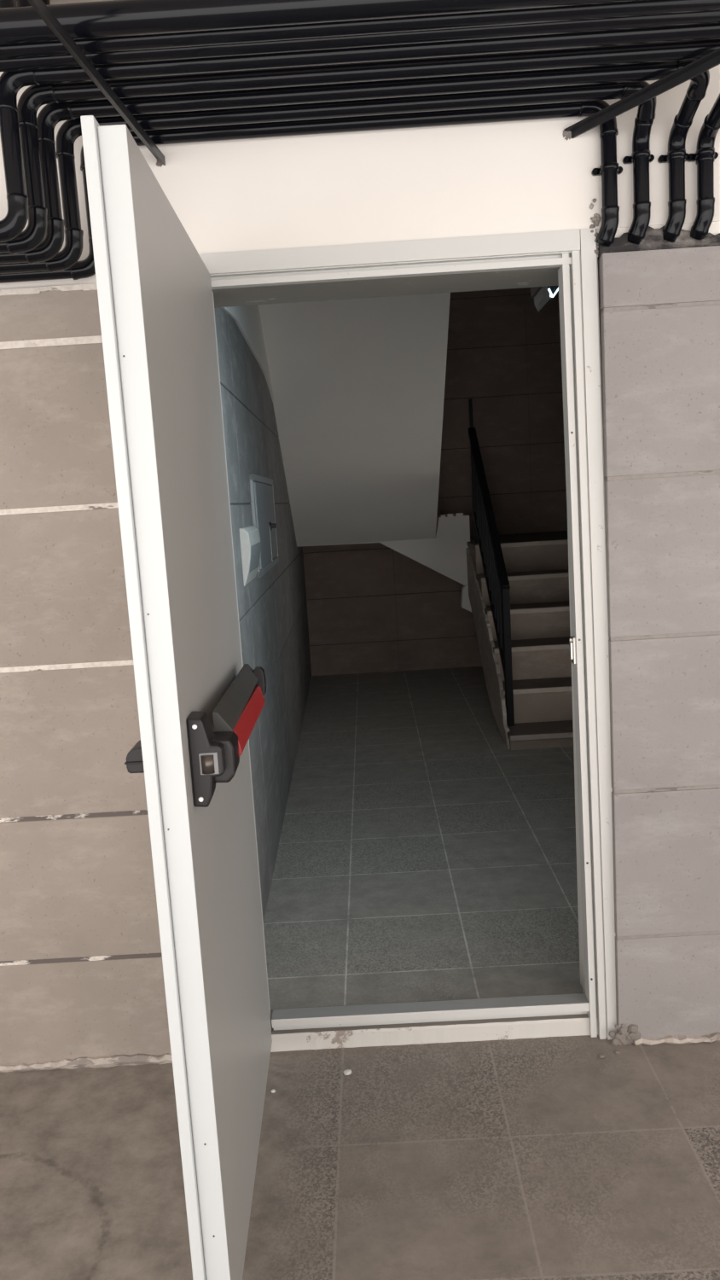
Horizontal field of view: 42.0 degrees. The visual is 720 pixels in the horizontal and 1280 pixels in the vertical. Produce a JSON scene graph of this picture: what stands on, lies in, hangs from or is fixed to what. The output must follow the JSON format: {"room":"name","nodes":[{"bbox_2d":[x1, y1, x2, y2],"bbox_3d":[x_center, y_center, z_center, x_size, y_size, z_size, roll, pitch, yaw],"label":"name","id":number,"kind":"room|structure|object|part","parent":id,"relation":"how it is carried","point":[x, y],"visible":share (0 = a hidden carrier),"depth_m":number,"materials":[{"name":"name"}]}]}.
{"room":"service corridor","nodes":[
{"label":"service corridor","id":0,"kind":"room"},
{"bbox_2d":[49,0,111,4],"bbox_3d":[-0.211,-1.166,-0.183,6.800,0.150,5.240,-3,8,1],"label":"ceiling","id":1,"kind":"structure","parent":0,"point":[52,2],"depth_m":2.05,"materials":[{"name":"paint"}]},
{"bbox_2d":[0,0,16,7],"bbox_3d":[0.030,-1.309,1.868,1.517,0.236,0.037,-3,8,1],"label":"pipe","id":2,"kind":"object","parent":1,"relation":"attached to","point":[3,3],"visible":0.02,"depth_m":1.86,"materials":[{"name":"black paint"}]},
{"bbox_2d":[15,0,31,6],"bbox_3d":[-0.024,-1.319,1.955,1.387,0.236,0.037,-3,8,1],"label":"pipe","id":3,"kind":"object","parent":1,"relation":"attached to","point":[19,2],"visible":0.02,"depth_m":1.94,"materials":[{"name":"black paint"}]},
{"bbox_2d":[41,0,50,5],"bbox_3d":[-0.053,-1.330,2.041,1.307,0.236,0.037,-3,8,1],"label":"pipe","id":4,"kind":"object","parent":1,"relation":"attached to","point":[46,2],"visible":0.02,"depth_m":2.03,"materials":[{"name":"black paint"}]},
{"bbox_2d":[214,307,311,921],"bbox_3d":[-0.589,-1.061,5.243,0.200,3.634,5.465,-4,8,0],"label":"wall","id":5,"kind":"structure","parent":0,"point":[272,608],"depth_m":4.18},
{"bbox_2d":[221,304,273,401],"bbox_3d":[-0.515,-1.624,4.279,0.014,0.815,2.301,-4,8,0],"label":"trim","id":6,"kind":"structure","parent":5,"relation":"attached to","point":[247,318],"depth_m":4.40,"materials":[{"name":"paint"}]},
{"bbox_2d":[239,525,260,586],"bbox_3d":[-0.417,-0.332,3.622,0.038,0.210,0.420,-4,8,0],"label":"wall box","id":7,"kind":"object","parent":5,"relation":"attached to","point":[250,538],"visible":1,"depth_m":3.46,"materials":[{"name":"white plastic"}]},
{"bbox_2d":[249,473,279,578],"bbox_3d":[-0.456,-0.554,4.458,0.095,0.437,1.120,-4,8,0],"label":"electrical box","id":8,"kind":"object","parent":5,"relation":"attached to","point":[262,494],"visible":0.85,"depth_m":4.27,"materials":[{"name":"grey paint"}]},
{"bbox_3d":[-0.445,-0.519,4.218,0.028,0.369,0.566,-4,8,0],"label":"door","id":9,"kind":"part","parent":8,"relation":"part of","materials":[{"name":"grey paint"}]},
{"bbox_3d":[-0.457,-0.596,4.741,0.020,0.369,0.480,-4,8,0],"label":"door","id":10,"kind":"part","parent":8,"relation":"part of","materials":[{"name":"grey paint"}]},
{"bbox_2d":[258,292,471,611],"bbox_3d":[0.084,-1.491,5.853,1.385,3.016,4.080,-3,8,1],"label":"stairs","id":11,"kind":"structure","parent":5,"relation":"attached to","point":[357,385],"depth_m":5.71,"materials":[{"name":"paint"}]},
{"bbox_2d":[0,666,719,1279],"bbox_3d":[-0.026,1.005,3.783,6.800,0.120,9.450,-3,8,1],"label":"floor","id":12,"kind":"structure","parent":0,"point":[548,1158],"depth_m":2.36,"materials":[{"name":"tile"}]},
{"bbox_2d":[343,1069,351,1075],"bbox_3d":[-0.034,1.135,2.463,0.021,0.011,0.019,1,10,29],"label":"chip","id":13,"kind":"object","parent":12,"relation":"on","point":[347,1072],"visible":1,"depth_m":2.46,"materials":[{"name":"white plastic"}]},
{"bbox_2d":[466,530,573,750],"bbox_3d":[1.438,-0.150,6.708,1.204,1.129,2.756,-3,8,1],"label":"stairs","id":14,"kind":"structure","parent":12,"relation":"on","point":[537,563],"depth_m":6.17,"materials":[{"name":"stone"}]},
{"bbox_2d":[468,398,514,726],"bbox_3d":[0.851,-0.607,6.200,0.050,2.070,1.426,-3,8,1],"label":"guard rail","id":15,"kind":"object","parent":14,"relation":"on","point":[485,529],"visible":0.98,"depth_m":6.00,"materials":[{"name":"black metal"}]},
{"bbox_3d":[0.824,-1.222,6.811,0.024,1.031,0.025,-3,8,1],"label":"post","id":16,"kind":"part","parent":15,"relation":"part of","materials":[{"name":"black metal"}]},
{"bbox_3d":[0.868,-0.332,6.253,0.030,1.033,1.398,-3,8,1],"label":"rail","id":17,"kind":"part","parent":15,"relation":"part of","materials":[{"name":"black metal"}]},
{"bbox_3d":[0.833,-0.906,6.155,0.050,1.063,1.426,-3,8,1],"label":"handrail","id":18,"kind":"part","parent":15,"relation":"part of","materials":[{"name":"black metal"}]},
{"bbox_3d":[0.884,0.094,5.609,0.044,0.855,0.040,-3,8,1],"label":"post","id":19,"kind":"part","parent":15,"relation":"part of","materials":[{"name":"black metal"}]},
{"bbox_2d":[598,1053,605,1058],"bbox_3d":[0.636,1.095,2.468,0.017,0.009,0.016,0,9,23],"label":"chip","id":20,"kind":"object","parent":12,"relation":"on","point":[602,1056],"visible":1,"depth_m":2.46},
{"bbox_2d":[608,1024,640,1045],"bbox_3d":[0.711,1.062,2.519,0.087,0.068,0.019,-3,8,1],"label":"rubble","id":21,"kind":"object","parent":12,"relation":"on","point":[625,1038],"visible":1,"depth_m":2.51,"materials":[{"name":"paint"}]},
{"bbox_2d":[0,64,719,1064],"bbox_3d":[-0.114,-0.163,2.478,6.800,2.620,0.269,-3,8,1],"label":"wall","id":22,"kind":"structure","parent":0,"point":[82,974],"depth_m":2.35,"materials":[{"name":"concrete"}]},
{"bbox_2d":[0,283,97,296],"bbox_3d":[-1.981,-0.777,2.297,3.150,0.015,0.026,-3,8,1],"label":"trim","id":23,"kind":"structure","parent":22,"relation":"attached to","point":[93,286],"depth_m":2.27,"materials":[{"name":"white paint"}]},
{"bbox_2d":[0,1053,172,1072],"bbox_3d":[-1.825,1.216,2.579,3.120,0.031,0.032,-3,8,1],"label":"baseboard","id":24,"kind":"structure","parent":22,"relation":"attached to","point":[136,1059],"depth_m":2.56,"materials":[{"name":"paint"}]},
{"bbox_2d":[27,0,165,166],"bbox_3d":[-0.517,-1.213,1.812,0.029,0.305,0.814,-3,8,5],"label":"support","id":25,"kind":"object","parent":22,"relation":"attached to","point":[39,6],"visible":1,"depth_m":1.79,"materials":[{"name":"metal"}]},
{"bbox_2d":[0,0,658,45],"bbox_3d":[-0.183,-1.154,1.715,6.200,0.057,0.057,-3,8,1],"label":"pipe","id":26,"kind":"object","parent":25,"relation":"on","point":[113,18],"visible":1,"depth_m":1.70,"materials":[{"name":"black paint"}]},
{"bbox_2d":[0,0,719,59],"bbox_3d":[-0.182,-1.147,1.764,6.200,0.037,0.037,-3,8,1],"label":"pipe","id":27,"kind":"object","parent":25,"relation":"on","point":[660,7],"visible":0.55,"depth_m":1.75,"materials":[{"name":"black paint"}]},
{"bbox_2d":[0,11,719,72],"bbox_3d":[-0.181,-1.149,1.804,6.200,0.037,0.037,-3,8,1],"label":"pipe","id":28,"kind":"object","parent":25,"relation":"on","point":[712,17],"visible":0.55,"depth_m":1.79,"materials":[{"name":"black paint"}]},
{"bbox_2d":[80,115,272,1279],"bbox_3d":[-0.308,0.170,1.956,0.187,2.010,0.942,-4,8,-1],"label":"door","id":29,"kind":"structure","parent":22,"relation":"in","point":[199,707],"depth_m":1.58,"materials":[{"name":"white paint"}]},
{"bbox_2d":[0,99,622,283],"bbox_3d":[-1.272,-0.993,2.236,3.793,0.333,0.059,-3,8,1],"label":"pipe","id":30,"kind":"object","parent":22,"relation":"attached to","point":[609,169],"visible":0.7,"depth_m":2.18,"materials":[{"name":"black paint"}]},
{"bbox_2d":[0,81,657,273],"bbox_3d":[-1.235,-0.989,2.193,3.867,0.333,0.146,-3,8,1],"label":"pipe","id":31,"kind":"object","parent":22,"relation":"attached to","point":[641,157],"visible":0.87,"depth_m":2.10,"materials":[{"name":"black paint"}]},
{"bbox_2d":[0,59,709,264],"bbox_3d":[-1.194,-0.984,2.150,3.950,0.334,0.233,-3,8,1],"label":"pipe","id":32,"kind":"object","parent":22,"relation":"attached to","point":[50,114],"visible":0.88,"depth_m":2.01,"materials":[{"name":"black paint"}]},
{"bbox_2d":[0,38,719,255],"bbox_3d":[-1.160,-0.979,2.106,4.017,0.335,0.320,-3,8,1],"label":"pipe","id":33,"kind":"object","parent":22,"relation":"attached to","point":[34,96],"visible":0.97,"depth_m":1.92,"materials":[{"name":"black paint"}]},
{"bbox_2d":[0,23,719,242],"bbox_3d":[-1.101,-0.976,2.062,4.136,0.336,0.407,-3,8,1],"label":"pipe","id":34,"kind":"object","parent":22,"relation":"attached to","point":[15,220],"visible":0.86,"depth_m":1.84,"materials":[{"name":"black paint"}]},
{"bbox_2d":[199,227,616,1052],"bbox_3d":[0.150,0.073,2.435,1.001,2.094,0.072,-3,8,1],"label":"door frame","id":35,"kind":"structure","parent":22,"relation":"attached to","point":[593,1013],"depth_m":2.39,"materials":[{"name":"white paint"}]},
{"bbox_2d":[211,267,560,307],"bbox_3d":[0.080,-0.939,2.392,0.980,0.076,0.209,-3,8,1],"label":"lintel","id":36,"kind":"object","parent":35,"relation":"attached to","point":[538,276],"visible":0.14,"depth_m":2.39,"materials":[{"name":"paint"}]},
{"bbox_3d":[0.551,0.026,2.430,0.015,0.070,0.032,-3,8,1],"label":"strike plate","id":37,"kind":"part","parent":35,"relation":"part of","materials":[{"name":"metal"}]},
{"bbox_2d":[589,197,600,254],"bbox_3d":[0.562,-0.988,2.242,0.030,0.128,0.013,-2,9,10],"label":"plaster","id":38,"kind":"object","parent":22,"relation":"attached to","point":[596,218],"visible":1,"depth_m":2.24,"materials":[{"name":"paint"}]},
{"bbox_2d":[562,47,719,139],"bbox_3d":[0.728,-1.291,1.824,0.026,0.304,0.913,-9,10,-33],"label":"support","id":39,"kind":"object","parent":22,"relation":"attached to","point":[712,60],"visible":1,"depth_m":2.03,"materials":[{"name":"metal"}]},
{"bbox_2d":[597,225,719,259],"bbox_3d":[1.878,-1.026,2.226,2.616,0.066,0.032,-3,8,1],"label":"trim","id":40,"kind":"structure","parent":22,"relation":"attached to","point":[654,240],"depth_m":2.24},
{"bbox_2d":[634,1032,719,1046],"bbox_3d":[2.014,1.000,2.494,2.560,0.022,0.035,-3,8,1],"label":"baseboard","id":41,"kind":"structure","parent":22,"relation":"attached to","point":[711,1038],"depth_m":2.51,"materials":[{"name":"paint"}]},
{"bbox_2d":[302,287,567,675],"bbox_3d":[0.685,-1.548,8.006,2.999,3.633,0.197,-3,8,1],"label":"wall","id":42,"kind":"structure","parent":0,"point":[372,607],"depth_m":7.95,"materials":[{"name":"brown tile"}]},
{"bbox_2d":[530,285,558,312],"bbox_3d":[0.555,-1.202,2.811,0.058,0.388,0.257,-3,8,1],"label":"lamp","id":43,"kind":"object","parent":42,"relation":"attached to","point":[542,295],"visible":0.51,"depth_m":2.82,"materials":[{"name":"black plastic"}]},
{"bbox_2d":[566,506,582,987],"bbox_3d":[0.605,-0.752,2.603,3.100,3.620,0.160,-3,8,1],"label":"wall","id":44,"kind":"structure","parent":0,"point":[573,689],"depth_m":2.75,"materials":[{"name":"paint"}]}
]}

